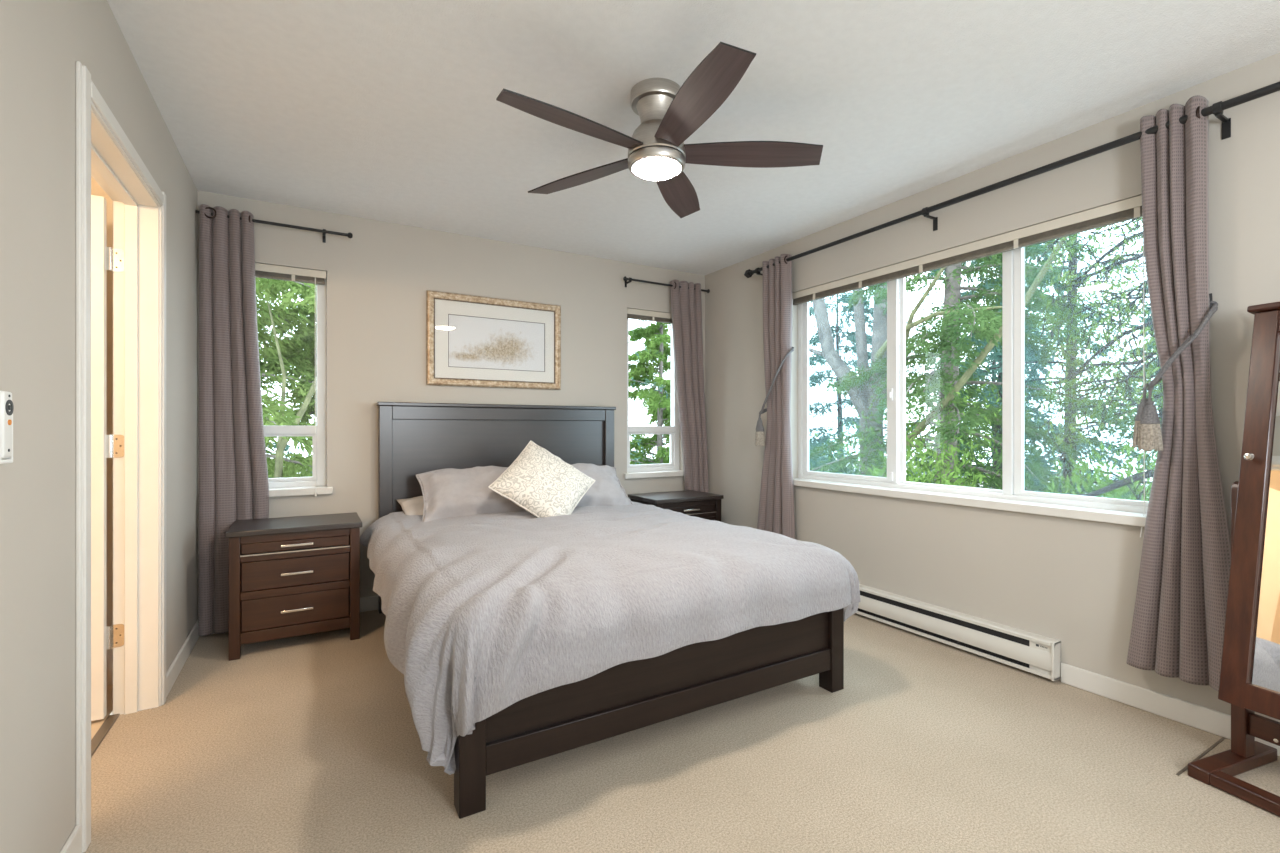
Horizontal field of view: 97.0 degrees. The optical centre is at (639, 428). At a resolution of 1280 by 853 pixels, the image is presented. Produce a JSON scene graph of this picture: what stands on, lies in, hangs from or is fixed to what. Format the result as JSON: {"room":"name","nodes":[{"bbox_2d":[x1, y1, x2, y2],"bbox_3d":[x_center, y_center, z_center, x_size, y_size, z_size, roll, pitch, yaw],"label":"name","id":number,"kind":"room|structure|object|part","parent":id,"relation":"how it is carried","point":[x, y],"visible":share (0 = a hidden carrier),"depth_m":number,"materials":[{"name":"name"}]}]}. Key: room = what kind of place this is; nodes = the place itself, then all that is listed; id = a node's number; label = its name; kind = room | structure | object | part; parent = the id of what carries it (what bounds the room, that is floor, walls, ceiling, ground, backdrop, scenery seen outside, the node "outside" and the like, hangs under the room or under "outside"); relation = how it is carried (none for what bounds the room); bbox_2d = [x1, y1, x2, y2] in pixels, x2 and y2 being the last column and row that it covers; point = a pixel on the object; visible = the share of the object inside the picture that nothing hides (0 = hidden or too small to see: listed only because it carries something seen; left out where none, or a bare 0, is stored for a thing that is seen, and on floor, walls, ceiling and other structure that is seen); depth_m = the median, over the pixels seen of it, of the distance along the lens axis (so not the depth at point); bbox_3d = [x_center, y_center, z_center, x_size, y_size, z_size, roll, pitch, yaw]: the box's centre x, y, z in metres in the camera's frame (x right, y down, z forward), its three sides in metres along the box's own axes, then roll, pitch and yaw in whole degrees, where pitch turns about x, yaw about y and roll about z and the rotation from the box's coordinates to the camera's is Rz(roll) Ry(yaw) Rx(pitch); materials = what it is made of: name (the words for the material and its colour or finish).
{"room":"bedroom","nodes":[
{"label":"bedroom","id":0,"kind":"room"},
{"bbox_2d":[0,0,196,852],"bbox_3d":[-1.052,-0.085,0.602,0.137,2.440,5.698,0,0,-30],"label":"wall","id":1,"kind":"structure","parent":0,"point":[42,42],"depth_m":1.35,"materials":[{"name":"beige paint"}]},
{"bbox_2d":[0,391,13,463],"bbox_3d":[-1.252,-0.002,1.107,0.028,0.142,0.060,0,0,-30],"label":"remote","id":2,"kind":"object","parent":1,"relation":"attached to","point":[6,404],"visible":1,"depth_m":1.10,"materials":[{"name":"white plastic"}]},
{"bbox_2d":[91,195,123,720],"bbox_3d":[-2.391,0.114,2.028,0.814,2.019,0.046,0,0,-30],"label":"door","id":3,"kind":"structure","parent":1,"relation":"in","point":[103,258],"depth_m":2.18,"materials":[{"name":"paint"}]},
{"bbox_2d":[76,61,165,852],"bbox_3d":[-1.802,0.090,1.896,0.169,2.130,1.010,0,0,-30],"label":"door frame","id":4,"kind":"structure","parent":1,"relation":"attached to","point":[135,211],"depth_m":2.25,"materials":[{"name":"paint"}]},
{"bbox_2d":[91,707,157,828],"bbox_3d":[-1.798,1.185,1.899,0.125,0.100,0.866,0,0,-30],"label":"floor","id":5,"kind":"structure","parent":1,"relation":"in","point":[108,762],"depth_m":1.97,"materials":[{"name":"beige carpet"}]},
{"bbox_2d":[60,620,198,852],"bbox_3d":[-0.987,1.091,0.640,0.013,0.088,5.698,0,0,-30],"label":"baseboard","id":6,"kind":"structure","parent":1,"relation":"attached to","point":[73,843],"depth_m":2.50,"materials":[{"name":"white paint"}]},
{"bbox_2d":[91,176,112,684],"bbox_3d":[-2.347,-0.085,0.978,1.725,2.440,2.850,0,0,-30],"label":"wall","id":7,"kind":"structure","parent":0,"point":[96,189],"depth_m":2.51,"materials":[{"name":"paint"}]},
{"bbox_2d":[91,684,112,739],"bbox_3d":[-2.310,1.185,0.999,1.610,0.100,2.650,0,0,-30],"label":"floor","id":8,"kind":"structure","parent":0,"point":[95,725],"depth_m":2.28,"materials":[{"name":"tile"}]},
{"bbox_2d":[197,190,704,619],"bbox_3d":[-1.034,-0.085,4.000,3.583,2.440,0.160,0,0,-30],"label":"wall","id":9,"kind":"structure","parent":0,"point":[379,278],"depth_m":3.63,"materials":[{"name":"beige paint"}]},
{"bbox_2d":[196,210,352,242],"bbox_3d":[-2.072,-1.149,3.250,0.752,0.063,0.093,0,0,-30],"label":"curtain rod","id":10,"kind":"object","parent":9,"relation":"attached to","point":[324,231],"visible":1,"depth_m":3.28,"materials":[{"name":"black metal"}]},
{"bbox_2d":[198,204,268,635],"bbox_3d":[-2.240,-0.043,3.123,0.324,2.316,0.081,0,0,-30],"label":"curtain","id":11,"kind":"object","parent":10,"relation":"hanging from","point":[233,471],"visible":0.84,"depth_m":3.10,"materials":[{"name":"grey fabric"}]},
{"bbox_2d":[212,595,377,633],"bbox_3d":[-0.931,1.091,3.960,3.420,0.088,0.013,0,0,-30],"label":"baseboard","id":12,"kind":"structure","parent":9,"relation":"attached to","point":[370,603],"depth_m":3.51,"materials":[{"name":"white paint"}]},
{"bbox_2d":[263,274,332,496],"bbox_3d":[-2.152,-0.280,3.318,0.614,1.347,0.169,0,0,-30],"label":"window","id":13,"kind":"structure","parent":9,"relation":"in","point":[289,486],"depth_m":3.46,"materials":[{"name":"white plastic"}]},
{"bbox_2d":[255,263,325,495],"bbox_3d":[-2.127,-0.273,3.276,0.546,1.349,0.094,0,0,-30],"label":"blind","id":14,"kind":"object","parent":13,"relation":"attached to","point":[267,271],"visible":0.64,"depth_m":3.34,"materials":[{"name":"plastic"}]},
{"bbox_3d":[-2.140,-0.878,3.298,0.530,0.012,0.026,0,0,-30],"label":"rail","id":15,"kind":"part","parent":14,"relation":"part of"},
{"bbox_3d":[-1.932,-0.260,3.369,0.004,1.320,0.050,0,0,-33],"label":"pull cord","id":16,"kind":"part","parent":14,"relation":"part of","materials":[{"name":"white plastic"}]},
{"bbox_3d":[-2.179,0.176,3.364,0.450,0.287,0.033,0,0,-30],"label":"sash","id":17,"kind":"part","parent":13,"relation":"part of","materials":[{"name":"white plastic"}]},
{"bbox_3d":[-2.142,0.373,3.301,0.614,0.041,0.129,0,0,-30],"label":"sill","id":18,"kind":"part","parent":13,"relation":"part of","materials":[{"name":"white paint"}]},
{"bbox_2d":[426,290,560,389],"bbox_3d":[-0.984,-0.591,3.917,0.931,0.616,0.033,0,0,-30],"label":"framed picture","id":19,"kind":"object","parent":9,"relation":"attached to","point":[472,341],"visible":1,"depth_m":3.90,"materials":[{"name":"gold metal"}]},
{"bbox_2d":[449,315,543,370],"bbox_3d":[-0.980,-0.584,3.925,0.676,0.351,0.001,0,0,-30],"label":"print","id":20,"kind":"object","parent":19,"relation":"attached to","point":[474,342],"depth_m":3.91},
{"bbox_2d":[624,319,683,478],"bbox_3d":[0.110,-0.280,4.634,0.612,1.347,0.169,0,0,-30],"label":"window","id":21,"kind":"structure","parent":9,"relation":"in","point":[671,469],"depth_m":4.72,"materials":[{"name":"white plastic"}]},
{"bbox_2d":[627,308,671,323],"bbox_3d":[0.123,-0.908,4.612,0.544,0.077,0.046,0,0,-30],"label":"blind","id":22,"kind":"object","parent":21,"relation":"attached to","point":[636,314],"visible":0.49,"depth_m":4.57,"materials":[{"name":"plastic"}]},
{"bbox_3d":[0.122,-0.878,4.613,0.528,0.012,0.026,0,0,-30],"label":"rail","id":23,"kind":"part","parent":22,"relation":"part of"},
{"bbox_3d":[0.084,0.176,4.679,0.448,0.287,0.033,0,0,-30],"label":"sash","id":24,"kind":"part","parent":21,"relation":"part of","materials":[{"name":"white plastic"}]},
{"bbox_3d":[0.120,0.373,4.616,0.612,0.041,0.129,0,0,-30],"label":"sill","id":25,"kind":"part","parent":21,"relation":"part of","materials":[{"name":"white paint"}]},
{"bbox_2d":[623,276,709,292],"bbox_3d":[0.215,-1.139,4.580,0.819,0.063,0.093,0,0,-30],"label":"curtain rod","id":26,"kind":"object","parent":9,"relation":"attached to","point":[625,278],"visible":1,"depth_m":4.45,"materials":[{"name":"black metal"}]},
{"bbox_2d":[670,280,708,492],"bbox_3d":[0.416,-0.043,4.663,0.378,2.316,0.068,0,0,-32],"label":"curtain","id":27,"kind":"object","parent":26,"relation":"hanging from","point":[686,304],"visible":0.74,"depth_m":4.65,"materials":[{"name":"grey fabric"}]},
{"bbox_2d":[83,610,1279,852],"bbox_3d":[0.497,1.185,1.502,3.446,0.100,5.698,0,0,-30],"label":"floor","id":28,"kind":"structure","parent":0,"point":[308,743],"depth_m":1.87,"materials":[{"name":"beige carpet"}]},
{"bbox_2d":[225,512,361,660],"bbox_3d":[-1.856,0.820,3.073,0.599,0.630,0.432,0,0,-30],"label":"nightstand","id":29,"kind":"object","parent":28,"relation":"on","point":[296,575],"visible":1,"depth_m":2.91,"materials":[{"name":"brown wood"}]},
{"bbox_3d":[-1.998,0.834,2.792,0.046,0.602,0.046,0,0,-30],"label":"leg","id":30,"kind":"part","parent":29,"relation":"part of","materials":[{"name":"brown wood"}]},
{"bbox_3d":[-1.767,0.832,2.921,0.483,0.037,0.024,0,0,-30],"label":"rail","id":31,"kind":"part","parent":29,"relation":"part of","materials":[{"name":"brown wood"}]},
{"bbox_3d":[-1.767,0.645,2.921,0.483,0.036,0.024,0,0,-30],"label":"rail","id":32,"kind":"part","parent":29,"relation":"part of","materials":[{"name":"brown wood"}]},
{"bbox_3d":[-1.767,0.552,2.921,0.483,0.038,0.024,0,0,-30],"label":"rail","id":33,"kind":"part","parent":29,"relation":"part of","materials":[{"name":"brown wood"}]},
{"bbox_3d":[-1.769,0.930,2.924,0.475,0.155,0.020,0,0,-30],"label":"drawer","id":34,"kind":"part","parent":29,"relation":"part of","materials":[{"name":"brown wood"}]},
{"bbox_3d":[-1.769,0.738,2.924,0.475,0.144,0.020,0,0,-30],"label":"drawer","id":35,"kind":"part","parent":29,"relation":"part of","materials":[{"name":"brown wood"}]},
{"bbox_3d":[-1.769,0.599,2.924,0.475,0.051,0.020,0,0,-30],"label":"drawer","id":36,"kind":"part","parent":29,"relation":"part of","materials":[{"name":"brown wood"}]},
{"bbox_3d":[-1.767,1.039,2.921,0.483,0.056,0.024,0,0,-30],"label":"rail","id":37,"kind":"part","parent":29,"relation":"part of","materials":[{"name":"brown wood"}]},
{"bbox_3d":[-1.756,0.928,2.901,0.144,0.012,0.035,0,0,-30],"label":"handle","id":38,"kind":"part","parent":29,"relation":"part of","materials":[{"name":"silver metal"}]},
{"bbox_3d":[-1.756,0.739,2.901,0.144,0.012,0.035,0,0,-30],"label":"handle","id":39,"kind":"part","parent":29,"relation":"part of","materials":[{"name":"silver metal"}]},
{"bbox_3d":[-1.756,0.595,2.901,0.144,0.012,0.035,0,0,-30],"label":"handle","id":40,"kind":"part","parent":29,"relation":"part of","materials":[{"name":"silver metal"}]},
{"bbox_3d":[-1.541,0.834,3.058,0.046,0.602,0.046,0,0,-30],"label":"leg","id":41,"kind":"part","parent":29,"relation":"part of","materials":[{"name":"brown wood"}]},
{"bbox_2d":[376,402,843,818],"bbox_3d":[-0.379,0.498,2.996,1.653,1.322,2.195,0,0,-30],"label":"frame","id":42,"kind":"object","parent":28,"relation":"on","point":[414,438],"visible":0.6,"depth_m":2.25,"materials":[{"name":"brown wood"}]},
{"bbox_3d":[-1.583,0.497,3.517,0.074,1.275,0.072,0,0,-30],"label":"headboard post","id":43,"kind":"part","parent":42,"relation":"part of","materials":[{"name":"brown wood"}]},
{"bbox_3d":[-0.509,0.935,1.694,0.078,0.400,0.074,0,0,-30],"label":"foot post","id":44,"kind":"part","parent":42,"relation":"part of","materials":[{"name":"brown wood"}]},
{"bbox_3d":[-0.918,0.372,3.914,1.475,0.885,0.030,0,0,-30],"label":"headboard","id":45,"kind":"part","parent":42,"relation":"part of","materials":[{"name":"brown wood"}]},
{"bbox_3d":[-0.914,-0.099,3.907,1.475,0.083,0.062,0,0,-30],"label":"rail","id":46,"kind":"part","parent":42,"relation":"part of","materials":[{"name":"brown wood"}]},
{"bbox_3d":[-0.244,0.497,4.295,0.074,1.275,0.072,0,0,-30],"label":"headboard post","id":47,"kind":"part","parent":42,"relation":"part of","materials":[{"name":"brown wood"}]},
{"bbox_3d":[0.163,0.855,2.088,1.480,0.210,0.036,0,0,-30],"label":"footboard","id":48,"kind":"part","parent":42,"relation":"part of","materials":[{"name":"brown wood"}]},
{"bbox_3d":[0.164,0.992,2.085,1.480,0.090,0.062,0,0,-30],"label":"rail","id":49,"kind":"part","parent":42,"relation":"part of","materials":[{"name":"brown wood"}]},
{"bbox_3d":[0.837,0.935,2.476,0.075,0.400,0.074,0,0,-30],"label":"foot post","id":50,"kind":"part","parent":42,"relation":"part of","materials":[{"name":"brown wood"}]},
{"bbox_3d":[-0.378,0.744,3.008,1.520,0.309,1.980,0,0,-30],"label":"mattress","id":51,"kind":"object","parent":42,"relation":"on","visible":0},
{"bbox_2d":[396,496,423,514],"bbox_3d":[-1.118,0.506,3.514,0.680,0.173,0.400,0,0,-31],"label":"pillow","id":52,"kind":"object","parent":51,"relation":"on","point":[415,505],"visible":0.09,"depth_m":3.41,"materials":[{"name":"beige fabric"}]},
{"bbox_2d":[488,441,595,517],"bbox_3d":[-0.561,0.328,3.333,0.562,0.508,0.376,0,0,2],"label":"throw cushion","id":53,"kind":"object","parent":51,"relation":"on","point":[538,481],"visible":0.92,"depth_m":3.24,"materials":[{"name":"beige fabric"}]},
{"bbox_2d":[360,501,859,774],"bbox_3d":[-0.318,0.753,2.903,1.926,0.544,2.170,0,0,-30],"label":"duvet","id":54,"kind":"object","parent":51,"relation":"on","point":[486,613],"visible":0.93,"depth_m":2.01,"materials":[{"name":"grey fabric"}]},
{"bbox_2d":[416,466,525,521],"bbox_3d":[-0.965,0.390,3.420,0.712,0.319,0.328,0,0,-28],"label":"pillow","id":55,"kind":"object","parent":54,"relation":"on","point":[448,492],"visible":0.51,"depth_m":3.30,"materials":[{"name":"grey fabric"}]},
{"bbox_2d":[572,463,632,506],"bbox_3d":[-0.406,0.396,3.762,0.707,0.322,0.334,0,0,-33],"label":"pillow","id":56,"kind":"object","parent":54,"relation":"on","point":[607,489],"visible":0.35,"depth_m":3.76,"materials":[{"name":"grey fabric"}]},
{"bbox_2d":[628,490,723,521],"bbox_3d":[0.271,0.820,4.309,0.599,0.630,0.432,0,0,-30],"label":"nightstand","id":57,"kind":"object","parent":28,"relation":"on","point":[704,505],"visible":0.37,"depth_m":4.20,"materials":[{"name":"brown wood"}]},
{"bbox_3d":[0.030,0.801,4.181,0.018,0.537,0.318,0,0,-30],"label":"panel","id":58,"kind":"part","parent":57,"relation":"part of","materials":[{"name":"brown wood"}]},
{"bbox_3d":[0.360,0.552,4.157,0.483,0.038,0.024,0,0,-30],"label":"rail","id":59,"kind":"part","parent":57,"relation":"part of","materials":[{"name":"brown wood"}]},
{"bbox_3d":[0.358,0.599,4.160,0.475,0.051,0.020,0,0,-30],"label":"drawer","id":60,"kind":"part","parent":57,"relation":"part of","materials":[{"name":"brown wood"}]},
{"bbox_3d":[0.371,0.595,4.137,0.144,0.012,0.035,0,0,-30],"label":"handle","id":61,"kind":"part","parent":57,"relation":"part of","materials":[{"name":"silver metal"}]},
{"bbox_3d":[0.360,0.645,4.157,0.483,0.036,0.024,0,0,-30],"label":"rail","id":62,"kind":"part","parent":57,"relation":"part of","materials":[{"name":"brown wood"}]},
{"bbox_3d":[0.358,0.738,4.160,0.475,0.144,0.020,0,0,-30],"label":"drawer","id":63,"kind":"part","parent":57,"relation":"part of","materials":[{"name":"brown wood"}]},
{"bbox_3d":[0.586,0.834,4.294,0.046,0.602,0.046,0,0,-30],"label":"leg","id":64,"kind":"part","parent":57,"relation":"part of","materials":[{"name":"brown wood"}]},
{"bbox_2d":[1176,737,1224,775],"bbox_3d":[1.950,1.134,1.963,0.444,0.002,0.007,0,0,-30],"label":"electrical cord","id":65,"kind":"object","parent":28,"relation":"on","point":[1222,738],"depth_m":1.97,"materials":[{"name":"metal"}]},
{"bbox_2d":[1188,301,1279,815],"bbox_3d":[2.054,0.364,1.696,0.395,1.543,0.473,0,0,-20],"label":"mirror","id":66,"kind":"object","parent":28,"relation":"on","point":[1249,681],"visible":1,"depth_m":1.80,"materials":[{"name":"brown wood"}]},
{"bbox_3d":[2.020,0.634,1.897,0.056,0.912,0.038,0,0,-20],"label":"post","id":67,"kind":"part","parent":66,"relation":"part of","materials":[{"name":"brown wood"}]},
{"bbox_3d":[2.012,0.242,1.676,0.230,1.255,0.362,0,0,-20],"label":"door","id":68,"kind":"part","parent":66,"relation":"part of","materials":[{"name":"brown wood"}]},
{"bbox_3d":[1.958,0.090,1.817,0.033,0.026,0.026,0,0,-20],"label":"knob","id":69,"kind":"part","parent":66,"relation":"part of","materials":[{"name":"silver metal"}]},
{"bbox_2d":[1248,341,1279,692],"bbox_3d":[2.019,0.243,1.678,0.187,1.098,0.242,0,0,-20],"label":"mirror glass","id":70,"kind":"object","parent":66,"relation":"attached to","point":[1264,556],"depth_m":1.77,"materials":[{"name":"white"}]},
{"bbox_2d":[107,0,1279,274],"bbox_3d":[0.505,-1.365,1.512,3.743,0.120,6.008,0,0,-30],"label":"ceiling","id":71,"kind":"structure","parent":0,"point":[390,111],"depth_m":2.17,"materials":[{"name":"white paint"}]},
{"bbox_2d":[496,42,822,217],"bbox_3d":[0.059,-1.148,2.167,1.242,0.314,1.250,0,0,-30],"label":"ceiling fan","id":72,"kind":"object","parent":71,"relation":"hanging from","point":[669,113],"visible":1,"depth_m":2.12,"materials":[{"name":"brown wood"}]},
{"bbox_3d":[-0.230,-1.070,1.979,0.570,0.006,0.143,0,13,-37],"label":"blade","id":73,"kind":"part","parent":72,"relation":"part of","materials":[{"name":"brown wood"}]},
{"bbox_3d":[-0.239,-1.070,2.414,0.570,0.006,0.143,0,13,35],"label":"blade","id":74,"kind":"part","parent":72,"relation":"part of","materials":[{"name":"brown wood"}]},
{"bbox_3d":[0.171,-1.070,2.557,0.143,0.006,0.570,-14,-4,16],"label":"blade","id":75,"kind":"part","parent":72,"relation":"part of","materials":[{"name":"brown wood"}]},
{"bbox_3d":[0.187,-1.070,1.854,0.143,0.006,0.570,14,-5,-19],"label":"blade","id":76,"kind":"part","parent":72,"relation":"part of","materials":[{"name":"brown wood"}]},
{"bbox_3d":[0.435,-1.070,2.211,0.570,0.006,0.143,0,-13,-1],"label":"blade","id":77,"kind":"part","parent":72,"relation":"part of","materials":[{"name":"brown wood"}]},
{"bbox_2d":[705,53,1279,721],"bbox_3d":[2.016,-0.085,2.478,0.160,2.440,5.858,0,0,-30],"label":"wall","id":78,"kind":"structure","parent":0,"point":[1074,582],"depth_m":2.68,"materials":[{"name":"beige paint"}]},
{"bbox_2d":[755,347,793,445],"bbox_3d":[0.955,-0.234,3.982,0.152,0.723,0.311,0,0,-43],"label":"tieback","id":79,"kind":"object","parent":78,"relation":"attached to","point":[759,435],"visible":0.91,"depth_m":4.00,"materials":[{"name":"grey fabric"}]},
{"bbox_2d":[856,584,1060,680],"bbox_3d":[1.483,1.035,3.170,0.066,0.172,1.500,0,0,-30],"label":"baseboard heater","id":80,"kind":"object","parent":78,"relation":"attached to","point":[1040,655],"visible":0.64,"depth_m":2.84,"materials":[{"name":"metal"}]},
{"bbox_2d":[793,247,1148,526],"bbox_3d":[1.630,-0.280,3.094,0.182,1.347,2.111,0,0,-30],"label":"window","id":81,"kind":"structure","parent":78,"relation":"in","point":[1012,496],"depth_m":2.82,"materials":[{"name":"white plastic"}]},
{"bbox_3d":[1.342,-0.296,3.672,0.026,1.253,0.741,0,0,-30],"label":"sliding sash","id":82,"kind":"part","parent":81,"relation":"part of","materials":[{"name":"clear glass"}]},
{"bbox_3d":[1.702,-0.295,3.111,0.024,1.249,0.602,0,0,-30],"label":"sash","id":83,"kind":"part","parent":81,"relation":"part of","materials":[{"name":"clear glass"}]},
{"bbox_2d":[792,195,1144,536],"bbox_3d":[1.573,-0.256,3.083,0.097,1.383,2.061,0,0,-30],"label":"blind","id":84,"kind":"object","parent":81,"relation":"attached to","point":[1131,208],"visible":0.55,"depth_m":2.79,"materials":[{"name":"plastic"}]},
{"bbox_3d":[1.598,-0.873,3.096,0.026,0.012,2.043,0,0,-30],"label":"rail","id":85,"kind":"part","parent":84,"relation":"part of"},
{"bbox_3d":[2.016,-0.232,2.274,0.048,1.336,0.009,0,0,-30],"label":"pull cord","id":86,"kind":"part","parent":84,"relation":"part of","materials":[{"name":"white plastic"}]},
{"bbox_3d":[1.608,0.371,3.081,0.132,0.045,2.111,0,0,-30],"label":"sill","id":87,"kind":"part","parent":81,"relation":"part of","materials":[{"name":"white paint"}]},
{"bbox_3d":[2.011,-0.296,2.536,0.033,1.253,0.612,0,0,-30],"label":"sash","id":88,"kind":"part","parent":81,"relation":"part of","materials":[{"name":"clear glass"}]},
{"bbox_2d":[744,81,1279,277],"bbox_3d":[1.568,-1.123,2.973,0.116,0.116,2.959,0,0,-30],"label":"curtain rod","id":89,"kind":"object","parent":78,"relation":"attached to","point":[1217,109],"visible":0.91,"depth_m":2.46,"materials":[{"name":"black metal"}]},
{"bbox_2d":[757,254,794,538],"bbox_3d":[0.937,-0.115,4.006,0.075,2.161,0.398,0,0,-30],"label":"curtain","id":90,"kind":"object","parent":89,"relation":"hanging from","point":[776,512],"visible":0.89,"depth_m":3.94,"materials":[{"name":"grey fabric"}]},
{"bbox_2d":[1126,95,1230,690],"bbox_3d":[2.032,-0.138,2.124,0.074,2.156,0.343,0,0,-30],"label":"curtain","id":91,"kind":"object","parent":89,"relation":"hanging from","point":[1179,615],"visible":0.98,"depth_m":2.12,"materials":[{"name":"grey fabric"}]},
{"bbox_2d":[1132,293,1217,450],"bbox_3d":[2.019,-0.205,2.141,0.236,0.583,0.147,0,0,44],"label":"tieback","id":92,"kind":"object","parent":91,"relation":"attached to","point":[1147,435],"visible":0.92,"depth_m":2.14,"materials":[{"name":"grey fabric"}]},
{"bbox_2d":[1061,663,1279,755],"bbox_3d":[1.981,1.091,2.365,0.013,0.088,5.698,0,0,-30],"label":"baseboard","id":93,"kind":"structure","parent":78,"relation":"attached to","point":[1209,720],"depth_m":2.25,"materials":[{"name":"white paint"}]},
{"label":"outside","id":94,"kind":"structure","parent":0,"visible":0},
{"bbox_2d":[297,457,1152,496],"bbox_3d":[2.917,4.235,24.829,90.000,0.200,100.000,0,0,-30],"label":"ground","id":95,"kind":"structure","parent":94,"point":[648,457],"depth_m":47.67,"materials":[{"name":"green plant"}]},
{"bbox_2d":[266,442,294,457],"bbox_3d":[-11.180,-0.766,12.542,7.156,10.909,6.744,0,0,8],"label":"conifer tree","id":96,"kind":"object","parent":95,"relation":"on","point":[287,447],"visible":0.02,"depth_m":13.31,"materials":[{"name":"green plant"}]},
{"bbox_2d":[257,284,314,472],"bbox_3d":[-4.585,-0.862,9.806,6.403,10.006,6.340,0,0,-7],"label":"conifer tree","id":97,"kind":"object","parent":95,"relation":"on","point":[308,348],"visible":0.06,"depth_m":8.15,"materials":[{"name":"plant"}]},
{"bbox_2d":[267,302,314,477],"bbox_3d":[-3.832,1.335,6.140,1.262,5.603,0.168,0,0,-30],"label":"bare sapling","id":98,"kind":"object","parent":95,"relation":"on","point":[282,443],"visible":0.27,"depth_m":6.14,"materials":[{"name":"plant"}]},
{"bbox_3d":[-3.679,1.335,6.189,0.760,5.603,0.100,0,0,-30],"label":"stem","id":99,"kind":"part","parent":98,"relation":"part of","materials":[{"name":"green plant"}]},
{"bbox_2d":[628,320,669,464],"bbox_3d":[0.433,-0.613,15.258,3.204,9.505,2.817,0,0,29],"label":"conifer tree","id":100,"kind":"object","parent":95,"relation":"on","point":[657,339],"visible":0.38,"depth_m":15.22,"materials":[{"name":"green plant"}]},
{"bbox_2d":[628,320,669,464],"bbox_3d":[-0.510,-0.613,13.928,3.776,9.505,4.790,0,0,-11],"label":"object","id":101,"kind":"object","parent":95,"relation":"on","point":[637,346],"visible":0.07,"depth_m":14.00,"materials":[{"name":"green plant"}]},
{"bbox_2d":[809,436,858,473],"bbox_3d":[3.978,2.138,12.285,1.977,4.020,2.388,0,0,-30],"label":"bush","id":102,"kind":"object","parent":95,"relation":"on","point":[816,445],"visible":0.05,"depth_m":12.18,"materials":[{"name":"green plant"}]},
{"bbox_2d":[809,291,886,474],"bbox_3d":[6.978,-0.362,21.281,6.187,10.008,6.565,0,0,36],"label":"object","id":103,"kind":"object","parent":95,"relation":"on","point":[816,379],"visible":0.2,"depth_m":21.15,"materials":[{"name":"green plant"}]},
{"bbox_2d":[867,436,981,486],"bbox_3d":[4.063,2.111,8.147,2.005,4.056,2.378,0,0,-30],"label":"bush","id":104,"kind":"object","parent":95,"relation":"on","point":[875,472],"visible":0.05,"depth_m":7.99,"materials":[{"name":"green plant"}]},
{"bbox_2d":[810,256,1040,482],"bbox_3d":[5.061,-0.612,11.312,3.435,9.509,5.378,0,0,-37],"label":"forked tree","id":105,"kind":"object","parent":95,"relation":"on","point":[858,397],"visible":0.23,"depth_m":10.71,"materials":[{"name":"grey plant"}]},
{"bbox_2d":[815,236,1067,488],"bbox_3d":[4.250,0.540,8.722,2.189,7.207,4.223,0,0,-30],"label":"tree","id":106,"kind":"object","parent":95,"relation":"on","point":[921,427],"visible":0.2,"depth_m":8.44,"materials":[{"name":"green plant"}]},
{"bbox_2d":[809,234,1133,492],"bbox_3d":[4.999,-2.362,9.653,5.493,13.008,5.005,0,0,6],"label":"conifer tree","id":107,"kind":"object","parent":95,"relation":"on","point":[951,341],"visible":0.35,"depth_m":8.69,"materials":[{"name":"green plant"}]},
{"bbox_2d":[909,311,1102,496],"bbox_3d":[11.732,0.043,18.799,5.630,9.108,5.974,0,0,-39],"label":"conifer tree","id":108,"kind":"object","parent":95,"relation":"on","point":[972,338],"visible":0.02,"depth_m":19.02,"materials":[{"name":"green plant"}]},
{"bbox_2d":[906,245,1151,497],"bbox_3d":[10.004,-0.496,15.185,6.373,10.309,6.762,0,0,-8],"label":"conifer tree","id":109,"kind":"object","parent":95,"relation":"on","point":[1030,356],"visible":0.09,"depth_m":14.20,"materials":[{"name":"green plant"}]},
{"bbox_2d":[906,234,1158,499],"bbox_3d":[8.007,-2.363,10.700,5.674,13.004,5.419,0,0,-30],"label":"conifer tree","id":110,"kind":"object","parent":95,"relation":"on","point":[1071,264],"visible":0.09,"depth_m":10.62,"materials":[{"name":"green plant"}]},
{"bbox_2d":[986,336,1162,499],"bbox_3d":[8.277,-1.175,9.015,5.727,11.382,6.102,0,0,39],"label":"conifer tree","id":111,"kind":"object","parent":95,"relation":"on","point":[1050,441],"visible":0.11,"depth_m":8.77,"materials":[{"name":"green plant"}]},
{"bbox_2d":[1025,217,1162,500],"bbox_3d":[5.656,0.134,5.823,1.087,8.002,3.752,0,0,-19],"label":"tree","id":112,"kind":"object","parent":95,"relation":"on","point":[1118,260],"visible":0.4,"depth_m":6.52,"materials":[{"name":"green plant"}]},
{"bbox_2d":[1041,441,1157,500],"bbox_3d":[5.760,2.143,6.809,1.975,3.991,2.345,0,0,-30],"label":"bush","id":113,"kind":"object","parent":95,"relation":"on","point":[1075,478],"visible":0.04,"depth_m":6.85,"materials":[{"name":"green plant"}]},
{"bbox_2d":[1113,280,1158,442],"bbox_3d":[14.604,-0.227,13.739,6.368,9.708,6.002,0,0,-23],"label":"conifer tree","id":114,"kind":"object","parent":95,"relation":"on","point":[1150,346],"visible":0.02,"depth_m":14.46,"materials":[{"name":"green plant"}]}
]}

